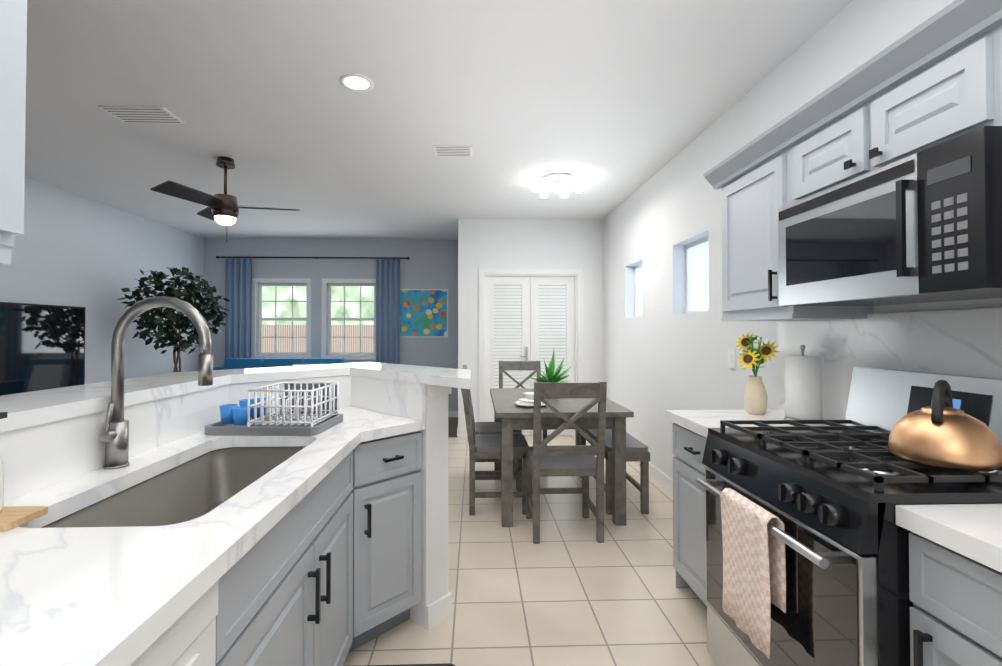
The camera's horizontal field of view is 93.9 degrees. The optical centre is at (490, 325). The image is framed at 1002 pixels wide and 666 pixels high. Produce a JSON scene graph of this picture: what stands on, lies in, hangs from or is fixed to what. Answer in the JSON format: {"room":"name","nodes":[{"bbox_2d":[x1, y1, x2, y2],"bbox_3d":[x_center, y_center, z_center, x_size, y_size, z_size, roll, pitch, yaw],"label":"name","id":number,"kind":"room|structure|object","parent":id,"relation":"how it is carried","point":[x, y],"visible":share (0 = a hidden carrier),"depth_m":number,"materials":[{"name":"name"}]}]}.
{"room":"kitchen","nodes":[
{"label":"kitchen","id":0,"kind":"room"},
{"bbox_2d":[0,176,203,383],"bbox_3d":[-4.260,-0.017,2.711,0.150,2.720,8.650,0,-1,-2],"label":"wall","id":1,"kind":"structure","parent":0,"point":[93,257],"depth_m":5.05,"materials":[{"name":"grey paint"}]},
{"bbox_2d":[0,302,85,395],"bbox_3d":[-4.189,0.220,4.001,0.078,0.840,1.630,0,-1,-2],"label":"wall-mounted tv","id":2,"kind":"object","parent":1,"relation":"attached to","point":[42,346],"visible":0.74,"depth_m":4.32,"materials":[{"name":"black"}]},
{"bbox_2d":[203,238,457,410],"bbox_3d":[-2.469,0.044,7.173,4.030,2.720,0.150,0,-1,-2],"label":"wall","id":3,"kind":"structure","parent":0,"point":[430,264],"depth_m":7.12,"materials":[{"name":"grey paint"}]},
{"bbox_2d":[216,256,409,259],"bbox_3d":[-2.665,-1.018,7.050,2.874,0.044,0.111,0,-1,-2],"label":"curtain rod","id":4,"kind":"object","parent":3,"relation":"attached to","point":[217,257],"visible":1,"depth_m":7.02,"materials":[{"name":"black metal"}]},
{"bbox_2d":[225,258,251,358],"bbox_3d":[-3.763,0.185,6.961,0.390,2.372,0.059,0,-1,-2],"label":"panel","id":5,"kind":"object","parent":4,"relation":"hanging from","point":[238,284],"depth_m":6.96,"materials":[{"name":"blue fabric"}]},
{"bbox_2d":[376,259,399,363],"bbox_3d":[-1.549,0.186,7.036,0.360,2.372,0.059,0,-1,-2],"label":"panel","id":6,"kind":"object","parent":4,"relation":"hanging from","point":[387,270],"depth_m":7.04,"materials":[{"name":"blue fabric"}]},
{"bbox_2d":[258,283,374,354],"bbox_3d":[-2.660,-0.096,7.194,1.788,1.098,0.020,0,-1,-2],"label":"living room window","id":7,"kind":"structure","parent":3,"relation":"in","point":[292,319],"depth_m":7.18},
{"bbox_2d":[251,278,454,416],"bbox_3d":[-2.376,0.343,7.082,3.850,2.111,0.029,0,-1,-2],"label":"trim","id":8,"kind":"structure","parent":3,"relation":"attached to","point":[254,280],"depth_m":7.07,"materials":[{"name":"white wood"}]},
{"bbox_2d":[400,289,447,337],"bbox_3d":[-1.027,-0.187,7.133,0.750,0.740,0.032,0,-1,-2],"label":"painting","id":9,"kind":"object","parent":3,"relation":"attached to","point":[423,313],"visible":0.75,"depth_m":7.12,"materials":[{"name":"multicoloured paint"}]},
{"bbox_2d":[25,0,852,239],"bbox_3d":[-1.339,-1.425,2.904,6.000,0.100,8.800,0,-1,-2],"label":"ceiling","id":10,"kind":"structure","parent":0,"point":[611,105],"depth_m":2.85,"materials":[{"name":"paint"}]},
{"bbox_2d":[98,106,184,123],"bbox_3d":[-2.264,-1.368,3.042,0.400,0.009,0.220,0,-1,-2],"label":"ceiling vent","id":11,"kind":"object","parent":10,"relation":"in","point":[130,114],"visible":1,"depth_m":3.02,"materials":[{"name":"white metal"}]},
{"bbox_2d":[150,156,299,241],"bbox_3d":[-2.105,-1.018,3.780,1.003,0.690,1.032,0,-1,-2],"label":"ceiling fan","id":12,"kind":"object","parent":10,"relation":"hanging from","point":[221,209],"visible":1,"depth_m":3.74,"materials":[{"name":"brown metal"}]},
{"bbox_2d":[339,73,373,91],"bbox_3d":[-0.760,-1.375,2.652,0.190,0.006,0.190,0,-1,-2],"label":"recessed light","id":13,"kind":"object","parent":10,"relation":"in","point":[356,82],"visible":1,"depth_m":2.65,"materials":[{"name":"white"}]},
{"bbox_2d":[433,145,472,156],"bbox_3d":[-0.293,-1.359,3.649,0.300,0.009,0.200,0,-1,-2],"label":"ceiling vent","id":14,"kind":"object","parent":10,"relation":"in","point":[459,151],"visible":1,"depth_m":3.63,"materials":[{"name":"white metal"}]},
{"bbox_2d":[531,173,583,197],"bbox_3d":[0.615,-1.290,4.319,0.490,0.130,0.432,0,-1,-2],"label":"flush-mount ceiling light","id":15,"kind":"object","parent":10,"relation":"attached to","point":[557,182],"visible":1,"depth_m":4.28,"materials":[{"name":"white glass"}]},
{"bbox_2d":[343,435,717,665],"bbox_3d":[-1.339,1.395,2.865,6.000,0.100,8.800,0,-1,-2],"label":"floor","id":16,"kind":"structure","parent":0,"point":[569,590],"depth_m":2.35,"materials":[{"name":"tile"}]},
{"bbox_2d":[0,375,425,665],"bbox_3d":[-0.684,0.321,0.870,0.872,0.163,3.240,0,-1,-2],"label":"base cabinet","id":17,"kind":"object","parent":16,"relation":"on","point":[182,539],"depth_m":1.15,"materials":[{"name":"stone"}]},
{"bbox_2d":[0,506,47,531],"bbox_3d":[-1.019,0.396,0.958,0.140,0.014,0.100,0,-1,-2],"label":"board","id":18,"kind":"object","parent":17,"relation":"on","point":[11,517],"visible":0.97,"depth_m":0.97,"materials":[{"name":"brown wood"}]},
{"bbox_2d":[0,412,6,511],"bbox_3d":[-1.043,0.283,0.954,0.089,0.209,0.077,0,-1,-2],"label":"soap dispenser","id":19,"kind":"object","parent":18,"relation":"on","point":[3,415],"visible":0.94,"depth_m":0.97,"materials":[{"name":"white ceramic"}]},
{"bbox_2d":[99,296,212,468],"bbox_3d":[-0.965,0.161,1.351,0.298,0.494,0.086,0,-1,-2],"label":"faucet","id":20,"kind":"object","parent":17,"relation":"on","point":[114,435],"visible":1,"depth_m":1.35,"materials":[{"name":"metal"}]},
{"bbox_2d":[204,382,342,435],"bbox_3d":[-0.871,0.332,1.920,0.440,0.169,0.320,0,-1,2],"label":"dish rack","id":21,"kind":"object","parent":17,"relation":"on","point":[309,408],"visible":1,"depth_m":1.83,"materials":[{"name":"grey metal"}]},
{"bbox_2d":[308,439,421,665],"bbox_3d":[-0.692,0.880,0.863,0.855,0.875,3.240,0,-1,-2],"label":"base cabinet","id":22,"kind":"object","parent":16,"relation":"on","point":[382,592],"depth_m":1.95,"materials":[{"name":"wood"}]},
{"bbox_2d":[359,663,454,665],"bbox_3d":[-0.351,1.319,1.459,0.460,0.012,0.720,0,-1,-2],"label":"floor mat","id":23,"kind":"object","parent":16,"relation":"on","point":[445,664],"visible":0.88,"depth_m":1.81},
{"bbox_2d":[410,384,452,629],"bbox_3d":[-0.730,0.790,1.738,1.134,1.079,1.909,0,-1,-2],"label":"wall pillar","id":24,"kind":"structure","parent":16,"relation":"on","point":[433,608],"depth_m":2.10,"materials":[{"name":"white paint"}]},
{"bbox_2d":[0,362,470,432],"bbox_3d":[-0.763,0.231,1.845,1.360,0.040,2.111,0,-1,-2],"label":"bar","id":25,"kind":"object","parent":24,"relation":"on","point":[28,409],"visible":0.9,"depth_m":1.72,"materials":[{"name":"stone"}]},
{"bbox_2d":[448,417,457,436],"bbox_3d":[-2.248,1.343,2.835,3.880,0.004,8.500,0,-1,-2],"label":"wood floor","id":26,"kind":"structure","parent":16,"relation":"on","point":[452,425],"depth_m":6.43,"materials":[{"name":"brown wood"}]},
{"bbox_2d":[116,267,229,371],"bbox_3d":[-3.626,0.345,5.395,1.031,2.059,1.036,0,-1,-2],"label":"ficus plant","id":27,"kind":"object","parent":26,"relation":"on","point":[190,293],"visible":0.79,"depth_m":5.29,"materials":[{"name":"green plant"}]},
{"bbox_2d":[213,358,343,369],"bbox_3d":[-2.910,0.927,6.431,2.100,0.926,0.940,0,-1,-2],"label":"sofa","id":28,"kind":"object","parent":26,"relation":"on","point":[236,363],"visible":0.02,"depth_m":6.54,"materials":[{"name":"blue fabric"}]},
{"bbox_2d":[463,365,521,489],"bbox_3d":[0.002,0.862,4.074,0.500,1.000,0.440,0,-1,-2],"label":"chair","id":29,"kind":"object","parent":16,"relation":"on","point":[487,427],"visible":0.4,"depth_m":4.00,"materials":[{"name":"grey wood"}]},
{"bbox_2d":[461,388,528,514],"bbox_3d":[0.019,0.854,3.559,0.500,1.000,0.440,0,-1,-2],"label":"chair","id":30,"kind":"object","parent":16,"relation":"on","point":[484,446],"visible":0.85,"depth_m":3.34,"materials":[{"name":"grey wood"}]},
{"bbox_2d":[499,361,546,447],"bbox_3d":[0.310,0.870,4.709,0.440,1.000,0.500,0,-1,-2],"label":"chair","id":31,"kind":"object","parent":16,"relation":"on","point":[520,365],"visible":0.15,"depth_m":4.92,"materials":[{"name":"grey wood"}]},
{"bbox_2d":[490,388,633,526],"bbox_3d":[0.472,0.972,3.768,0.920,0.770,1.330,0,-1,-2],"label":"dining table","id":32,"kind":"object","parent":16,"relation":"on","point":[510,415],"visible":0.81,"depth_m":3.16,"materials":[{"name":"grey wood"}]},
{"bbox_2d":[515,392,544,406],"bbox_3d":[0.295,0.535,3.382,0.250,0.091,0.250,0,-1,-2],"label":"plate stack","id":33,"kind":"object","parent":32,"relation":"on","point":[528,401],"visible":0.58,"depth_m":3.36,"materials":[{"name":"white ceramic"}]},
{"bbox_2d":[529,350,577,384],"bbox_3d":[0.502,0.385,3.888,0.478,0.406,0.597,0,-1,-2],"label":"potted plant","id":34,"kind":"object","parent":32,"relation":"on","point":[551,377],"visible":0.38,"depth_m":3.81,"materials":[{"name":"green plant"}]},
{"bbox_2d":[526,382,606,543],"bbox_3d":[0.475,0.848,3.074,0.440,1.000,0.500,0,-1,-2],"label":"chair","id":35,"kind":"object","parent":16,"relation":"on","point":[583,461],"visible":1,"depth_m":2.89,"materials":[{"name":"grey wood"}]},
{"bbox_2d":[579,429,649,514],"bbox_3d":[0.967,1.117,3.788,0.300,0.482,0.940,0,-1,-2],"label":"bench","id":36,"kind":"object","parent":16,"relation":"on","point":[636,450],"visible":0.5,"depth_m":3.35,"materials":[{"name":"grey wood"}]},
{"bbox_2d":[672,424,706,607],"bbox_3d":[1.234,0.906,2.138,0.603,0.860,0.541,0,-1,-2],"label":"base cabinet","id":37,"kind":"object","parent":16,"relation":"on","point":[688,448],"depth_m":2.20,"materials":[{"name":"wood"}]},
{"bbox_2d":[665,408,843,439],"bbox_3d":[1.214,0.458,2.153,0.603,0.046,0.561,0,-1,-2],"label":"countertop","id":38,"kind":"structure","parent":37,"relation":"on","point":[699,421],"depth_m":2.22,"materials":[{"name":"white stone"}]},
{"bbox_2d":[735,332,779,414],"bbox_3d":[1.300,0.232,2.313,0.158,0.409,0.198,0,-1,-2],"label":"vase","id":39,"kind":"object","parent":38,"relation":"on","point":[755,397],"visible":1,"depth_m":2.29,"materials":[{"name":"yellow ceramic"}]},
{"bbox_2d":[784,345,822,419],"bbox_3d":[1.423,0.260,2.134,0.150,0.347,0.150,0,-1,-2],"label":"paper towel","id":40,"kind":"object","parent":38,"relation":"on","point":[803,391],"visible":0.92,"depth_m":2.08,"materials":[{"name":"white paper"}]},
{"bbox_2d":[696,367,1001,665],"bbox_3d":[1.154,0.744,1.482,0.746,1.165,0.762,0,-1,-2],"label":"range","id":41,"kind":"object","parent":16,"relation":"on","point":[806,550],"visible":0.83,"depth_m":1.35,"materials":[{"name":"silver metal"}]},
{"bbox_2d":[720,488,785,658],"bbox_3d":[0.812,0.754,1.465,0.062,0.404,0.252,0,-1,-2],"label":"towel","id":42,"kind":"object","parent":41,"relation":"hanging from","point":[754,559],"depth_m":1.42,"materials":[{"name":"pink fabric"}]},
{"bbox_2d":[888,380,1001,471],"bbox_3d":[1.227,0.256,1.261,0.243,0.219,0.224,0,-1,-2],"label":"kettle","id":43,"kind":"object","parent":41,"relation":"on","point":[941,432],"visible":1,"depth_m":1.20,"materials":[{"name":"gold metal"}]},
{"bbox_2d":[909,532,1001,665],"bbox_3d":[1.280,0.887,0.766,0.603,0.860,0.668,0,-1,-2],"label":"base cabinet","id":44,"kind":"object","parent":16,"relation":"on","point":[955,569],"depth_m":0.99,"materials":[{"name":"wood"}]},
{"bbox_2d":[895,504,1001,575],"bbox_3d":[1.279,0.431,0.210,0.603,0.046,1.791,0,-1,-2],"label":"countertop","id":45,"kind":"structure","parent":44,"relation":"on","point":[973,531],"depth_m":1.00,"materials":[{"name":"white stone"}]},
{"bbox_2d":[458,219,602,428],"bbox_3d":[0.500,0.027,5.923,1.820,2.720,0.150,0,-1,-2],"label":"wall","id":46,"kind":"structure","parent":0,"point":[532,243],"depth_m":5.86,"materials":[{"name":"white paint"}]},
{"bbox_2d":[455,268,582,436],"bbox_3d":[0.480,0.338,5.834,1.804,2.095,0.018,0,-1,-2],"label":"trim","id":47,"kind":"structure","parent":46,"relation":"attached to","point":[460,432],"depth_m":5.83,"materials":[{"name":"white wood"}]},
{"bbox_2d":[484,274,576,434],"bbox_3d":[0.495,0.372,5.915,1.168,2.029,0.154,0,-1,-2],"label":"doors","id":48,"kind":"structure","parent":46,"relation":"in","point":[530,317],"depth_m":5.90,"materials":[{"name":"white wood"}]},
{"bbox_2d":[603,0,1001,479],"bbox_3d":[1.607,-0.023,2.309,0.150,2.720,7.450,0,-1,-2],"label":"wall","id":49,"kind":"structure","parent":0,"point":[663,353],"depth_m":3.42,"materials":[{"name":"white paint"}]},
{"bbox_2d":[635,461,672,492],"bbox_3d":[1.462,1.312,4.147,0.013,0.100,3.430,0,-1,-2],"label":"trim","id":50,"kind":"structure","parent":49,"relation":"attached to","point":[662,478],"depth_m":4.03,"materials":[{"name":"white wood"}]},
{"bbox_2d":[634,236,708,317],"bbox_3d":[1.581,-0.368,4.129,0.020,0.558,1.798,0,-1,-2],"label":"window","id":51,"kind":"structure","parent":49,"relation":"in","point":[697,276],"depth_m":3.66,"materials":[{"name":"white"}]},
{"bbox_2d":[728,349,735,367],"bbox_3d":[1.506,0.206,2.928,0.010,0.120,0.080,0,-1,-2],"label":"switch plate","id":52,"kind":"object","parent":49,"relation":"attached to","point":[731,358],"visible":1,"depth_m":2.92,"materials":[{"name":"white plastic"}]},
{"bbox_2d":[715,124,872,319],"bbox_3d":[1.361,-0.422,2.160,0.348,0.755,0.540,0,-1,-2],"label":"upper cabinet","id":53,"kind":"object","parent":49,"relation":"attached to","point":[751,182],"depth_m":2.10,"materials":[{"name":"grey wood"}]},
{"bbox_2d":[783,84,842,206],"bbox_3d":[1.378,-0.638,1.668,0.348,0.335,0.450,0,-1,-2],"label":"upper cabinet","id":54,"kind":"object","parent":49,"relation":"attached to","point":[813,137],"depth_m":1.73,"materials":[{"name":"grey wood"}]},
{"bbox_2d":[843,0,990,182],"bbox_3d":[1.389,-0.643,1.350,0.348,0.335,0.448,0,-1,-2],"label":"upper cabinet","id":55,"kind":"object","parent":49,"relation":"attached to","point":[934,80],"depth_m":1.32,"materials":[{"name":"grey wood"}]},
{"bbox_2d":[778,126,1001,305],"bbox_3d":[1.345,-0.278,1.503,0.425,0.389,0.762,0,-1,-2],"label":"microwave","id":56,"kind":"object","parent":55,"relation":"attached to","point":[924,226],"visible":1,"depth_m":1.31,"materials":[{"name":"silver metal"}]},
{"bbox_2d":[987,0,1001,125],"bbox_3d":[1.405,-0.439,0.868,0.348,0.755,0.511,0,-1,-2],"label":"upper cabinet","id":57,"kind":"object","parent":49,"relation":"attached to","point":[994,7],"depth_m":1.15,"materials":[{"name":"grey wood"}]},
{"bbox_3d":[-1.150,-0.058,-0.291,0.132,2.720,2.140,0,-1,-2],"label":"wall","id":58,"kind":"structure","parent":0,"visible":0},
{"bbox_2d":[0,0,26,255],"bbox_3d":[-0.944,-0.537,0.523,0.331,0.800,0.540,0,-1,-2],"label":"upper cabinet","id":59,"kind":"object","parent":58,"relation":"attached to","point":[13,30],"depth_m":0.77,"materials":[{"name":"white wood"}]},
{"label":"outside","id":60,"kind":"structure","parent":0,"visible":0},
{"bbox_2d":[262,286,373,351],"bbox_3d":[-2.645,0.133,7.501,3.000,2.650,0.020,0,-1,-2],"label":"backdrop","id":61,"kind":"structure","parent":60,"point":[284,310],"depth_m":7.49,"materials":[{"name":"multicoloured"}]}
]}

